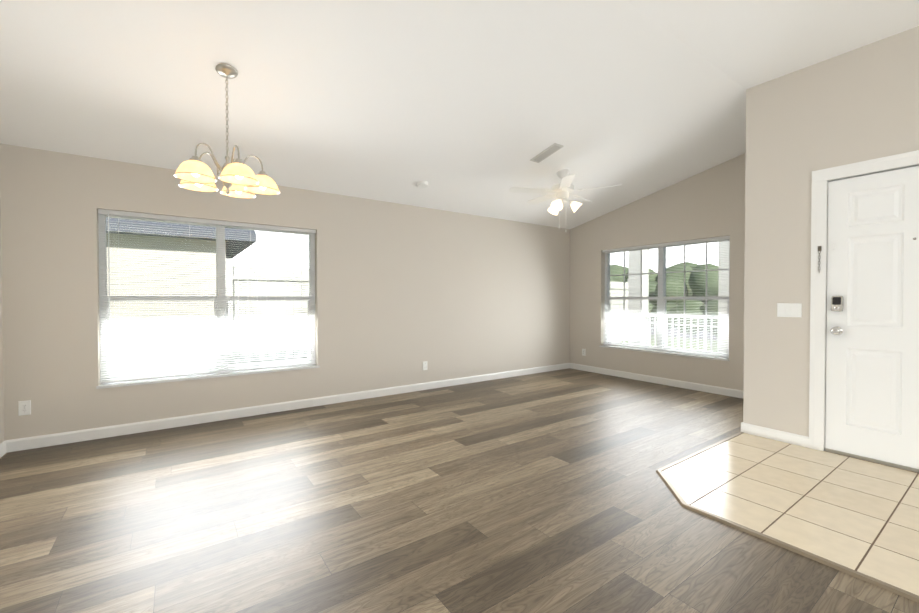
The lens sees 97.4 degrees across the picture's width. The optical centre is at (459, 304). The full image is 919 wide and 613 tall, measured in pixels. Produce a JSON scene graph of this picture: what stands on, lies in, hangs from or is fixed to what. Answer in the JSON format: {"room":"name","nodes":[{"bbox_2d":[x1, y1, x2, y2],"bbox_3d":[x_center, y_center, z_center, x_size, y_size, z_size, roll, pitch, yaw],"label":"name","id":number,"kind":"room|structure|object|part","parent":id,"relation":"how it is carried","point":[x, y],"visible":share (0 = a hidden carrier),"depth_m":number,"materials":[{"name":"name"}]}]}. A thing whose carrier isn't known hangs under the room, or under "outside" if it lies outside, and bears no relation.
{"room":"empty living room","nodes":[
{"label":"empty living room","id":0,"kind":"room"},
{"bbox_2d":[0,190,3,443],"bbox_3d":[-1.380,-0.350,-0.136,0.200,3.117,7.910,-1,1,-35],"label":"wall","id":1,"kind":"structure","parent":0,"point":[1,394],"depth_m":3.14,"materials":[{"name":"beige paint"}]},
{"bbox_2d":[0,440,7,457],"bbox_3d":[-1.351,1.159,0.027,0.014,0.094,7.710,-1,1,-35],"label":"baseboard","id":2,"kind":"structure","parent":1,"relation":"attached to","point":[4,445],"depth_m":3.13,"materials":[{"name":"white wood"}]},
{"bbox_2d":[0,143,569,440],"bbox_3d":[-0.884,-0.069,5.182,7.140,2.420,0.200,-1,1,-35],"label":"wall","id":3,"kind":"structure","parent":0,"point":[403,292],"depth_m":4.55,"materials":[{"name":"beige paint"}]},
{"bbox_2d":[18,400,30,415],"bbox_3d":[-3.483,0.831,3.231,0.070,0.115,0.009,-1,1,-35],"label":"electrical outlet","id":4,"kind":"object","parent":3,"relation":"attached to","point":[24,407],"visible":1,"depth_m":3.23,"materials":[{"name":"white plastic"}]},
{"bbox_2d":[98,214,314,383],"bbox_3d":[-2.440,-0.060,4.127,1.860,1.550,0.080,-1,1,-35],"label":"window","id":5,"kind":"structure","parent":3,"relation":"in","point":[220,253],"depth_m":4.08,"materials":[{"name":"white"}]},
{"bbox_2d":[98,209,315,382],"bbox_3d":[-2.389,-0.073,4.054,1.844,1.518,0.044,-1,1,-35],"label":"window blind","id":6,"kind":"object","parent":5,"relation":"attached to","point":[103,212],"visible":0.83,"depth_m":3.94,"materials":[{"name":"plastic"}]},
{"bbox_2d":[108,212,109,315],"bbox_3d":[-3.068,-0.353,3.530,0.010,0.910,0.010,-1,1,-35],"label":"blind wand","id":7,"kind":"object","parent":6,"relation":"hanging from","point":[108,265],"visible":0.89,"depth_m":3.53,"materials":[{"name":"white plastic"}]},
{"bbox_2d":[96,364,318,388],"bbox_3d":[-2.385,0.711,4.058,1.884,0.022,0.122,-1,1,-35],"label":"window sill","id":8,"kind":"structure","parent":3,"relation":"attached to","point":[149,381],"depth_m":3.92,"materials":[{"name":"wood"}]},
{"bbox_2d":[8,363,567,451],"bbox_3d":[-0.810,1.094,5.118,6.710,0.094,0.014,-1,1,-35],"label":"baseboard","id":9,"kind":"structure","parent":3,"relation":"attached to","point":[19,444],"depth_m":4.09,"materials":[{"name":"white wood"}]},
{"bbox_2d":[423,361,426,369],"bbox_3d":[-0.456,0.819,5.367,0.070,0.115,0.009,-1,1,-35],"label":"electrical outlet","id":10,"kind":"object","parent":3,"relation":"attached to","point":[424,365],"visible":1,"depth_m":5.37,"materials":[{"name":"white plastic"}]},
{"bbox_2d":[0,368,918,612],"bbox_3d":[1.397,1.242,1.968,7.140,0.120,8.110,-1,1,-35],"label":"floor","id":11,"kind":"structure","parent":0,"point":[546,492],"depth_m":2.23,"materials":[{"name":"brown wood"}]},
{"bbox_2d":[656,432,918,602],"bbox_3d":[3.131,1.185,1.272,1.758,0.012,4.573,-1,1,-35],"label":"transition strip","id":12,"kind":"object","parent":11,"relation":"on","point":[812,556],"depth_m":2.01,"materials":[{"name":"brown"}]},
{"bbox_2d":[662,433,918,595],"bbox_3d":[3.158,1.186,1.277,1.762,0.008,4.550,-1,1,-35],"label":"tile floor","id":13,"kind":"structure","parent":11,"relation":"on","point":[858,515],"depth_m":2.41,"materials":[{"name":"beige tile"}]},
{"bbox_2d":[0,0,918,228],"bbox_3d":[1.397,-1.625,1.931,7.140,0.859,8.110,-1,1,-35],"label":"ceiling","id":14,"kind":"structure","parent":0,"point":[473,107],"depth_m":3.02,"materials":[{"name":"white paint"}]},
{"bbox_2d":[173,64,279,198],"bbox_3d":[-1.544,-1.158,2.711,0.623,0.838,0.629,-1,1,-35],"label":"chandelier","id":15,"kind":"object","parent":14,"relation":"hanging from","point":[239,178],"visible":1,"depth_m":2.66,"materials":[{"name":"white glass"}]},
{"bbox_3d":[-1.544,-0.842,2.715,0.618,0.103,0.624,-1,1,-35],"label":"lamp shade","id":16,"kind":"part","parent":15,"relation":"part of","materials":[{"name":"yellow glass"}]},
{"bbox_2d":[417,181,427,188],"bbox_3d":[-0.426,-1.377,4.656,0.136,0.059,0.135,-1,1,-35],"label":"smoke detector","id":17,"kind":"object","parent":14,"relation":"attached to","point":[422,184],"visible":1,"depth_m":4.62,"materials":[{"name":"white plastic"}]},
{"bbox_2d":[530,143,563,162],"bbox_3d":[0.926,-1.606,4.298,0.132,0.082,0.354,-1,1,-35],"label":"ceiling vent","id":18,"kind":"object","parent":14,"relation":"in","point":[547,152],"visible":0.98,"depth_m":4.28,"materials":[{"name":"grey metal"}]},
{"bbox_2d":[509,169,620,231],"bbox_3d":[1.228,-1.218,4.837,1.250,0.734,1.245,-1,1,-35],"label":"ceiling fan","id":19,"kind":"object","parent":14,"relation":"hanging from","point":[562,189],"visible":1,"depth_m":4.73,"materials":[{"name":"white"}]},
{"bbox_3d":[1.202,-1.153,4.810,0.414,0.137,0.402,-1,1,-35],"label":"lamp shade","id":20,"kind":"part","parent":19,"relation":"part of","materials":[{"name":"white glass"}]},
{"bbox_2d":[570,153,745,389],"bbox_3d":[2.919,-0.425,5.807,0.200,3.117,3.160,-1,1,-35],"label":"wall","id":21,"kind":"structure","parent":0,"point":[709,203],"depth_m":5.64,"materials":[{"name":"beige paint"}]},
{"bbox_2d":[568,363,742,397],"bbox_3d":[2.841,1.086,5.752,0.014,0.094,3.130,-1,1,-35],"label":"baseboard","id":22,"kind":"structure","parent":21,"relation":"attached to","point":[653,379],"depth_m":5.69,"materials":[{"name":"white wood"}]},
{"bbox_2d":[599,345,729,360],"bbox_3d":[2.855,0.689,5.806,0.122,0.022,1.874,-1,1,-35],"label":"window sill","id":23,"kind":"structure","parent":21,"relation":"attached to","point":[677,354],"depth_m":5.66,"materials":[{"name":"wood"}]},
{"bbox_2d":[605,239,729,357],"bbox_3d":[2.933,-0.087,5.852,0.080,1.560,1.850,-1,1,-35],"label":"window","id":24,"kind":"structure","parent":21,"relation":"in","point":[663,257],"depth_m":5.82,"materials":[{"name":"white"}]},
{"bbox_2d":[603,236,729,357],"bbox_3d":[2.861,-0.101,5.800,0.044,1.528,1.834,-1,1,-35],"label":"window blind","id":25,"kind":"object","parent":24,"relation":"attached to","point":[670,244],"visible":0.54,"depth_m":5.65,"materials":[{"name":"plastic"}]},
{"bbox_2d":[605,252,605,307],"bbox_3d":[2.344,-0.400,6.471,0.010,0.910,0.010,-1,1,-35],"label":"blind wand","id":26,"kind":"object","parent":25,"relation":"hanging from","point":[605,279],"visible":0.97,"depth_m":6.47,"materials":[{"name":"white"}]},
{"bbox_2d":[743,26,918,436],"bbox_3d":[4.008,-0.373,1.734,0.200,3.117,4.750,-1,1,-35],"label":"wall","id":27,"kind":"structure","parent":0,"point":[860,104],"depth_m":3.32,"materials":[{"name":"beige paint"}]},
{"bbox_2d":[741,422,808,447],"bbox_3d":[2.692,1.116,3.456,0.044,0.094,0.479,-1,1,-35],"label":"baseboard","id":28,"kind":"structure","parent":27,"relation":"attached to","point":[778,435],"depth_m":3.43,"materials":[{"name":"white wood"}]},
{"bbox_2d":[777,303,801,316],"bbox_3d":[2.738,0.050,3.353,0.012,0.115,0.162,-1,1,-35],"label":"light switch","id":29,"kind":"object","parent":27,"relation":"attached to","point":[789,309],"visible":1,"depth_m":3.35,"materials":[{"name":"white plastic"}]},
{"bbox_2d":[809,150,918,450],"bbox_3d":[3.216,0.059,2.846,0.217,2.225,1.100,-1,1,-35],"label":"door frame","id":30,"kind":"structure","parent":27,"relation":"attached to","point":[817,310],"depth_m":3.18,"materials":[{"name":"white wood"}]},
{"bbox_2d":[818,246,821,267],"bbox_3d":[2.838,-0.352,3.182,0.015,0.213,0.022,-1,1,-35],"label":"door latch","id":31,"kind":"object","parent":30,"relation":"attached to","point":[820,248],"visible":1,"depth_m":3.18,"materials":[{"name":"silver metal"}]},
{"bbox_2d":[825,166,918,468],"bbox_3d":[3.171,0.105,2.815,0.045,2.112,0.914,-1,1,-35],"label":"front door","id":32,"kind":"structure","parent":27,"relation":"in","point":[872,380],"depth_m":2.96,"materials":[{"name":"white wood"}]},
{"bbox_2d":[825,448,918,472],"bbox_3d":[3.151,1.151,2.813,0.006,0.022,0.914,-1,1,-35],"label":"threshold","id":33,"kind":"object","parent":32,"relation":"attached to","point":[874,460],"depth_m":2.96,"materials":[{"name":"silver metal"}]},
{"bbox_2d":[830,237,916,334],"bbox_3d":[3.004,-0.112,2.950,0.069,0.705,0.438,-1,1,-35],"label":"hardware piece","id":34,"kind":"object","parent":32,"relation":"attached to","point":[836,330],"depth_m":3.10,"materials":[{"name":"grey metal"}]},
{"bbox_2d":[832,297,840,308],"bbox_3d":[2.905,-0.010,3.109,0.007,0.089,0.048,-1,1,-35],"label":"keypad","id":35,"kind":"object","parent":34,"relation":"attached to","point":[836,300],"visible":1,"depth_m":3.11,"materials":[{"name":"black plastic"}]},
{"label":"outside","id":36,"kind":"structure","parent":0,"visible":0},
{"bbox_2d":[238,316,716,359],"bbox_3d":[12.093,1.475,8.476,90.000,0.250,80.000,-1,1,-35],"label":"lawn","id":37,"kind":"structure","parent":36,"point":[652,342],"depth_m":13.24,"materials":[{"name":"plant"}]},
{"bbox_2d":[106,233,225,374],"bbox_3d":[-12.219,0.086,5.617,15.000,2.600,6.600,-1,1,-35],"label":"neighbouring house","id":38,"kind":"structure","parent":37,"relation":"on","point":[210,247],"depth_m":6.70,"materials":[{"name":"white"}]},
{"bbox_2d":[106,217,255,257],"bbox_3d":[-12.239,-1.934,5.576,15.950,1.660,7.200,-1,1,-35],"label":"roof","id":39,"kind":"structure","parent":38,"relation":"on","point":[233,241],"depth_m":6.66,"materials":[{"name":"grey"}]},
{"bbox_2d":[225,258,627,365],"bbox_3d":[1.347,0.242,10.667,13.106,2.140,0.120,-1,1,-35],"label":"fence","id":40,"kind":"object","parent":37,"relation":"on","point":[271,307],"depth_m":7.32,"materials":[{"name":"white"}]},
{"bbox_2d":[648,325,716,339],"bbox_3d":[16.178,1.305,11.358,8.000,0.014,80.000,-1,1,-35],"label":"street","id":41,"kind":"structure","parent":37,"relation":"on","point":[682,334],"depth_m":16.43,"materials":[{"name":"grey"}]},
{"bbox_3d":[4.575,1.289,4.212,3.560,0.230,8.110,-1,1,-35],"label":"porch","id":42,"kind":"object","parent":37,"relation":"on","visible":0},
{"bbox_2d":[628,241,728,352],"bbox_3d":[5.944,-0.298,5.165,0.340,2.920,8.120,-1,1,-35],"label":"columns","id":43,"kind":"structure","parent":42,"relation":"on","point":[646,254],"depth_m":8.15,"materials":[{"name":"white"}]},
{"bbox_3d":[25.069,-0.743,40.122,11.812,3.385,21.881,-1,1,-35],"label":"trunks","id":44,"kind":"object","parent":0,"visible":0},
{"bbox_2d":[610,263,718,336],"bbox_3d":[17.732,-1.799,31.475,38.114,5.392,29.970,-1,1,-35],"label":"foliage","id":45,"kind":"object","parent":44,"relation":"attached to","point":[654,280],"depth_m":35.90,"materials":[{"name":"green plant"}]}
]}

